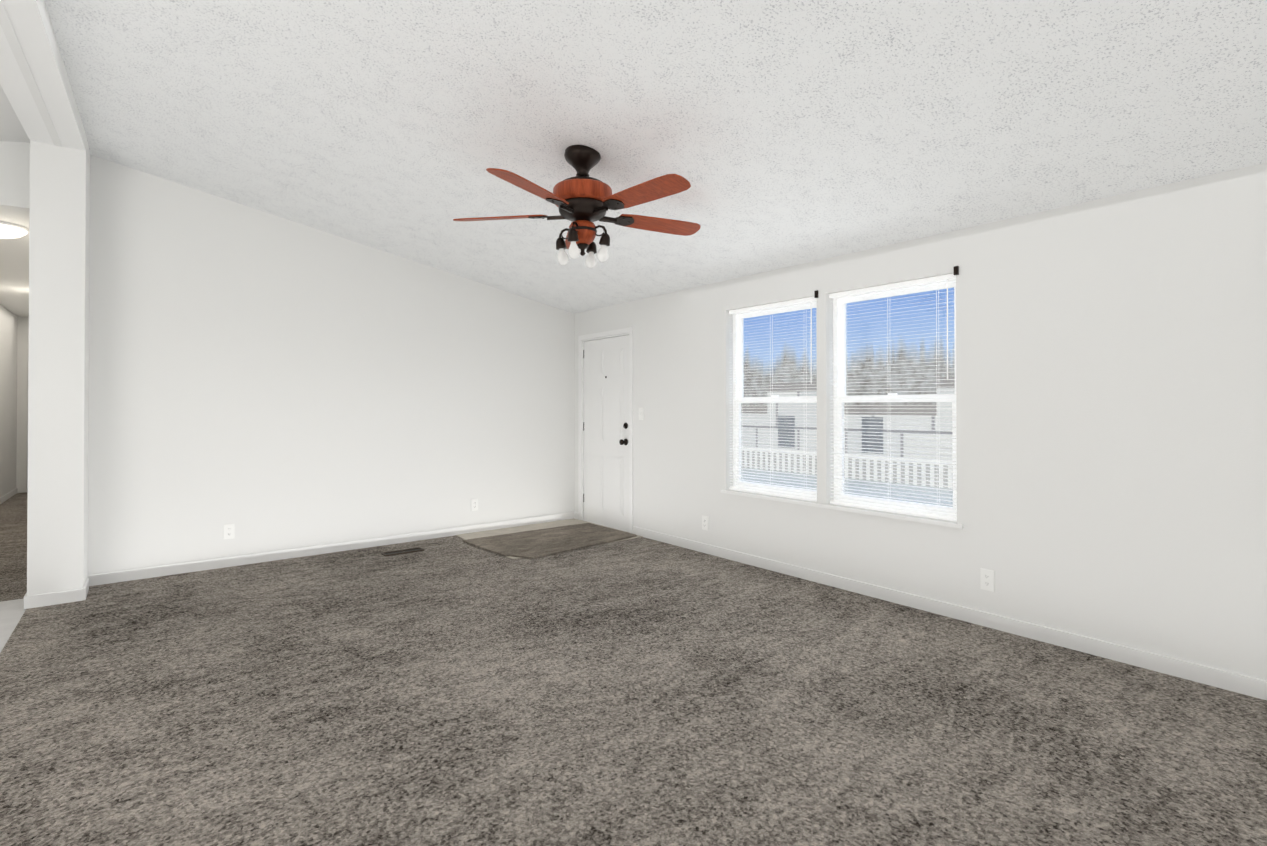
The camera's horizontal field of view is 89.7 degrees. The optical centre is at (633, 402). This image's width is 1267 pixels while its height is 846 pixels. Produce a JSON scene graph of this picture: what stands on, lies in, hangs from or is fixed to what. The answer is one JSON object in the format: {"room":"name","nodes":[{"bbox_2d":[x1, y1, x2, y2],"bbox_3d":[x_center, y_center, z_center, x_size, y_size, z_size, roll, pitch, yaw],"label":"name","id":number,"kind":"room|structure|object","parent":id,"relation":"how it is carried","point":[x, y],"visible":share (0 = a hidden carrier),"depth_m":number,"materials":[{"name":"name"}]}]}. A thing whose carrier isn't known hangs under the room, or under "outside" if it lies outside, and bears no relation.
{"room":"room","nodes":[
{"label":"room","id":0,"kind":"room"},
{"bbox_2d":[0,304,17,497],"bbox_3d":[-7.066,-0.027,6.634,0.120,2.700,7.300,0,-1,-37],"label":"wall","id":1,"kind":"structure","parent":0,"point":[8,389],"depth_m":8.85,"materials":[{"name":"white paint"}]},
{"bbox_2d":[0,488,17,503],"bbox_3d":[-8.674,1.300,8.838,0.013,0.078,1.530,0,-1,-37],"label":"baseboard","id":2,"kind":"structure","parent":1,"relation":"attached to","point":[7,496],"depth_m":8.83,"materials":[{"name":"white paint"}]},
{"bbox_2d":[0,598,25,652],"bbox_3d":[-3.278,1.306,-0.077,4.100,0.056,7.850,0,-1,-37],"label":"floor","id":3,"kind":"structure","parent":0,"point":[12,612],"depth_m":3.89,"materials":[{"name":"white tile"}]},
{"bbox_2d":[0,209,28,316],"bbox_3d":[-6.640,-1.335,6.951,0.930,0.080,7.030,0,-1,-37],"label":"ceiling","id":4,"kind":"structure","parent":0,"point":[14,275],"depth_m":6.19,"materials":[{"name":"white paint"}]},
{"bbox_2d":[0,221,28,238],"bbox_3d":[-4.724,-1.260,4.707,0.380,0.102,0.380,0,-1,-37],"label":"flush-mount light","id":5,"kind":"object","parent":4,"relation":"attached to","point":[8,230],"visible":1,"depth_m":4.70,"materials":[{"name":"white glass"}]},
{"bbox_2d":[0,85,29,142],"bbox_3d":[-5.506,-1.439,2.866,4.110,0.885,15.200,0,-1,-37],"label":"ceiling","id":6,"kind":"structure","parent":0,"point":[12,129],"depth_m":4.03,"materials":[{"name":"white paint"}]},
{"bbox_2d":[0,141,29,211],"bbox_3d":[-4.469,-1.580,4.112,0.930,0.530,0.120,0,-1,-37],"label":"lintel","id":7,"kind":"object","parent":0,"point":[15,176],"depth_m":4.28,"materials":[{"name":"white paint"}]},
{"bbox_2d":[16,316,28,492],"bbox_3d":[-8.867,-0.004,9.757,1.050,2.700,0.150,0,-1,-37],"label":"wall","id":8,"kind":"structure","parent":0,"point":[22,391],"depth_m":9.49,"materials":[{"name":"white paint"}]},
{"bbox_2d":[27,352,28,491],"bbox_3d":[-8.757,0.301,9.734,0.720,2.090,0.016,0,-1,-37],"label":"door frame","id":9,"kind":"structure","parent":8,"relation":"attached to","point":[27,462],"depth_m":9.50,"materials":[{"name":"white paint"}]},
{"bbox_2d":[0,0,85,150],"bbox_3d":[-1.520,-1.815,1.087,0.460,0.256,7.530,0,-1,-37],"label":"beam","id":10,"kind":"structure","parent":0,"point":[30,20],"depth_m":3.30,"materials":[{"name":"white paint"}]},
{"bbox_2d":[0,0,62,146],"bbox_3d":[-1.564,-1.685,1.146,0.227,0.005,7.378,0,-1,-37],"label":"trim","id":11,"kind":"structure","parent":10,"relation":"attached to","point":[12,40],"depth_m":3.21,"materials":[{"name":"white paint"}]},
{"bbox_2d":[27,140,89,595],"bbox_3d":[-6.060,-0.168,7.172,0.270,2.990,7.670,0,-1,-37],"label":"wall","id":12,"kind":"structure","parent":0,"point":[58,386],"depth_m":4.13,"materials":[{"name":"white paint"}]},
{"bbox_2d":[24,578,88,608],"bbox_3d":[-3.818,1.265,4.228,0.296,0.081,0.313,0,-1,-37],"label":"baseboard","id":13,"kind":"structure","parent":12,"relation":"attached to","point":[52,598],"depth_m":4.11,"materials":[{"name":"white paint"}]},
{"bbox_2d":[86,137,89,162],"bbox_3d":[-6.060,-1.781,7.183,0.270,0.236,7.670,0,-1,-37],"label":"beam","id":14,"kind":"structure","parent":0,"point":[87,149],"depth_m":4.33,"materials":[{"name":"white paint"}]},
{"bbox_2d":[88,154,574,574],"bbox_3d":[-2.254,-0.282,5.865,4.230,3.199,0.150,0,-1,-37],"label":"wall","id":15,"kind":"structure","parent":0,"point":[262,381],"depth_m":5.30,"materials":[{"name":"white paint"}]},
{"bbox_2d":[224,524,234,538],"bbox_3d":[-3.194,1.022,5.036,0.072,0.116,0.009,0,-1,-37],"label":"electrical outlet","id":16,"kind":"object","parent":15,"relation":"attached to","point":[229,531],"visible":1,"depth_m":5.03,"materials":[{"name":"white plastic"}]},
{"bbox_2d":[88,512,573,585],"bbox_3d":[-2.261,1.251,5.745,4.047,0.125,0.013,0,-1,-37],"label":"baseboard","id":17,"kind":"structure","parent":15,"relation":"attached to","point":[147,572],"depth_m":5.35,"materials":[{"name":"white paint"}]},
{"bbox_2d":[471,499,477,510],"bbox_3d":[-1.566,1.011,6.281,0.072,0.116,0.009,0,-1,-37],"label":"electrical outlet","id":18,"kind":"object","parent":15,"relation":"attached to","point":[474,504],"visible":1,"depth_m":6.28,"materials":[{"name":"white plastic"}]},
{"bbox_2d":[455,519,642,558],"bbox_3d":[-0.814,1.285,6.085,1.360,0.040,1.230,0,-1,-37],"label":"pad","id":19,"kind":"object","parent":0,"point":[519,529],"visible":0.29,"depth_m":6.39,"materials":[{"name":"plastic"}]},
{"bbox_2d":[463,523,636,558],"bbox_3d":[-0.720,1.264,5.869,1.371,0.031,0.987,0,-1,-37],"label":"door mat","id":20,"kind":"object","parent":19,"relation":"on","point":[534,544],"visible":0.96,"depth_m":5.81,"materials":[{"name":"beige fabric"}]},
{"bbox_2d":[0,492,1266,845],"bbox_3d":[-3.789,1.310,4.157,8.430,0.110,15.200,0,-1,-37],"label":"floor carpet","id":21,"kind":"object","parent":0,"point":[452,690],"visible":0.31,"depth_m":2.56,"materials":[{"name":"grey carpet"}]},
{"bbox_2d":[381,547,423,556],"bbox_3d":[-1.977,1.282,5.467,0.330,0.016,0.115,0,-1,-37],"label":"air vent register","id":22,"kind":"object","parent":21,"relation":"on","point":[403,551],"visible":1,"depth_m":5.45,"materials":[{"name":"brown metal"}]},
{"bbox_2d":[44,0,1266,313],"bbox_3d":[0.077,-1.450,2.658,4.430,0.946,8.090,0,-1,-37],"label":"ceiling","id":23,"kind":"structure","parent":0,"point":[778,134],"depth_m":2.99,"materials":[{"name":"white paint"}]},
{"bbox_2d":[453,145,700,267],"bbox_3d":[-0.235,-1.069,3.459,1.407,0.629,1.394,0,-1,-37],"label":"fan","id":24,"kind":"object","parent":23,"relation":"hanging from","point":[582,200],"visible":1,"depth_m":3.38,"materials":[{"name":"brown wood"}]},
{"bbox_2d":[575,163,1266,680],"bbox_3d":[1.778,0.054,3.947,0.150,2.500,8.090,0,-1,-37],"label":"wall","id":25,"kind":"structure","parent":0,"point":[1111,419],"depth_m":3.27,"materials":[{"name":"white paint"}]},
{"bbox_2d":[578,327,632,533],"bbox_3d":[-0.241,0.300,6.574,0.163,2.045,0.960,0,-1,-37],"label":"door frame","id":26,"kind":"structure","parent":25,"relation":"attached to","point":[608,333],"depth_m":6.75,"materials":[{"name":"white paint"}]},
{"bbox_2d":[583,335,628,530],"bbox_3d":[-0.295,0.319,6.535,0.114,1.951,0.832,0,-1,-37],"label":"entry door","id":27,"kind":"structure","parent":25,"relation":"in","point":[606,434],"depth_m":6.53,"materials":[{"name":"white paint"}]},
{"bbox_2d":[702,516,707,530],"bbox_3d":[0.600,1.014,5.349,0.009,0.116,0.072,0,-1,-37],"label":"electrical outlet","id":28,"kind":"object","parent":25,"relation":"attached to","point":[704,522],"visible":1,"depth_m":5.34,"materials":[{"name":"white plastic"}]},
{"bbox_2d":[733,301,816,498],"bbox_3d":[1.103,-0.019,4.885,0.068,1.457,0.877,0,-1,-37],"label":"window","id":29,"kind":"structure","parent":25,"relation":"in","point":[738,394],"depth_m":5.03,"materials":[{"name":"white plastic"}]},
{"bbox_2d":[729,297,816,501],"bbox_3d":[1.043,-0.021,4.840,0.042,1.451,0.864,0,-1,-37],"label":"window blind","id":30,"kind":"object","parent":29,"relation":"attached to","point":[785,303],"visible":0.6,"depth_m":4.81,"materials":[{"name":"white plastic"}]},
{"bbox_2d":[721,490,963,528],"bbox_3d":[1.335,0.719,4.446,0.102,0.022,1.930,0,-1,-37],"label":"window sill","id":31,"kind":"structure","parent":25,"relation":"attached to","point":[934,522],"depth_m":4.21,"materials":[{"name":"white paint"}]},
{"bbox_2d":[814,266,958,297],"bbox_3d":[1.577,-0.760,4.082,0.012,0.050,0.994,0,-1,-37],"label":"bracket","id":32,"kind":"object","parent":25,"relation":"attached to","point":[956,270],"visible":0.93,"depth_m":3.70,"materials":[{"name":"brown metal"}]},
{"bbox_2d":[833,279,956,517],"bbox_3d":[1.689,-0.025,4.118,0.068,1.457,0.887,0,-1,-37],"label":"window","id":33,"kind":"structure","parent":25,"relation":"in","point":[839,375],"depth_m":4.18,"materials":[{"name":"white plastic"}]},
{"bbox_2d":[829,274,956,520],"bbox_3d":[1.629,-0.027,4.073,0.042,1.451,0.874,0,-1,-37],"label":"window blind","id":34,"kind":"object","parent":33,"relation":"attached to","point":[936,279],"visible":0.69,"depth_m":4.03,"materials":[{"name":"white plastic"}]},
{"bbox_2d":[633,526,1266,699],"bbox_3d":[2.038,1.211,3.464,0.013,0.078,6.720,0,-1,-37],"label":"baseboard","id":35,"kind":"structure","parent":25,"relation":"attached to","point":[1229,681],"depth_m":3.45,"materials":[{"name":"white paint"}]},
{"bbox_2d":[980,568,993,591],"bbox_3d":[1.972,0.991,3.554,0.009,0.116,0.072,0,-1,-37],"label":"electrical outlet","id":36,"kind":"object","parent":25,"relation":"attached to","point":[986,579],"visible":1,"depth_m":3.55,"materials":[{"name":"white plastic"}]},
{"label":"outside","id":37,"kind":"structure","parent":0,"visible":0},
{"bbox_2d":[741,467,952,506],"bbox_3d":[4.257,1.684,8.101,8.850,0.001,52.000,0,-1,-37],"label":"ground","id":38,"kind":"structure","parent":37,"point":[892,489],"depth_m":12.85,"materials":[{"name":"grey"}]},
{"bbox_2d":[741,288,954,488],"bbox_3d":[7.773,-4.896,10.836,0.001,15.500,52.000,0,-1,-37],"label":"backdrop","id":39,"kind":"structure","parent":37,"point":[807,347],"depth_m":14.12,"materials":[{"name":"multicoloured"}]}
]}

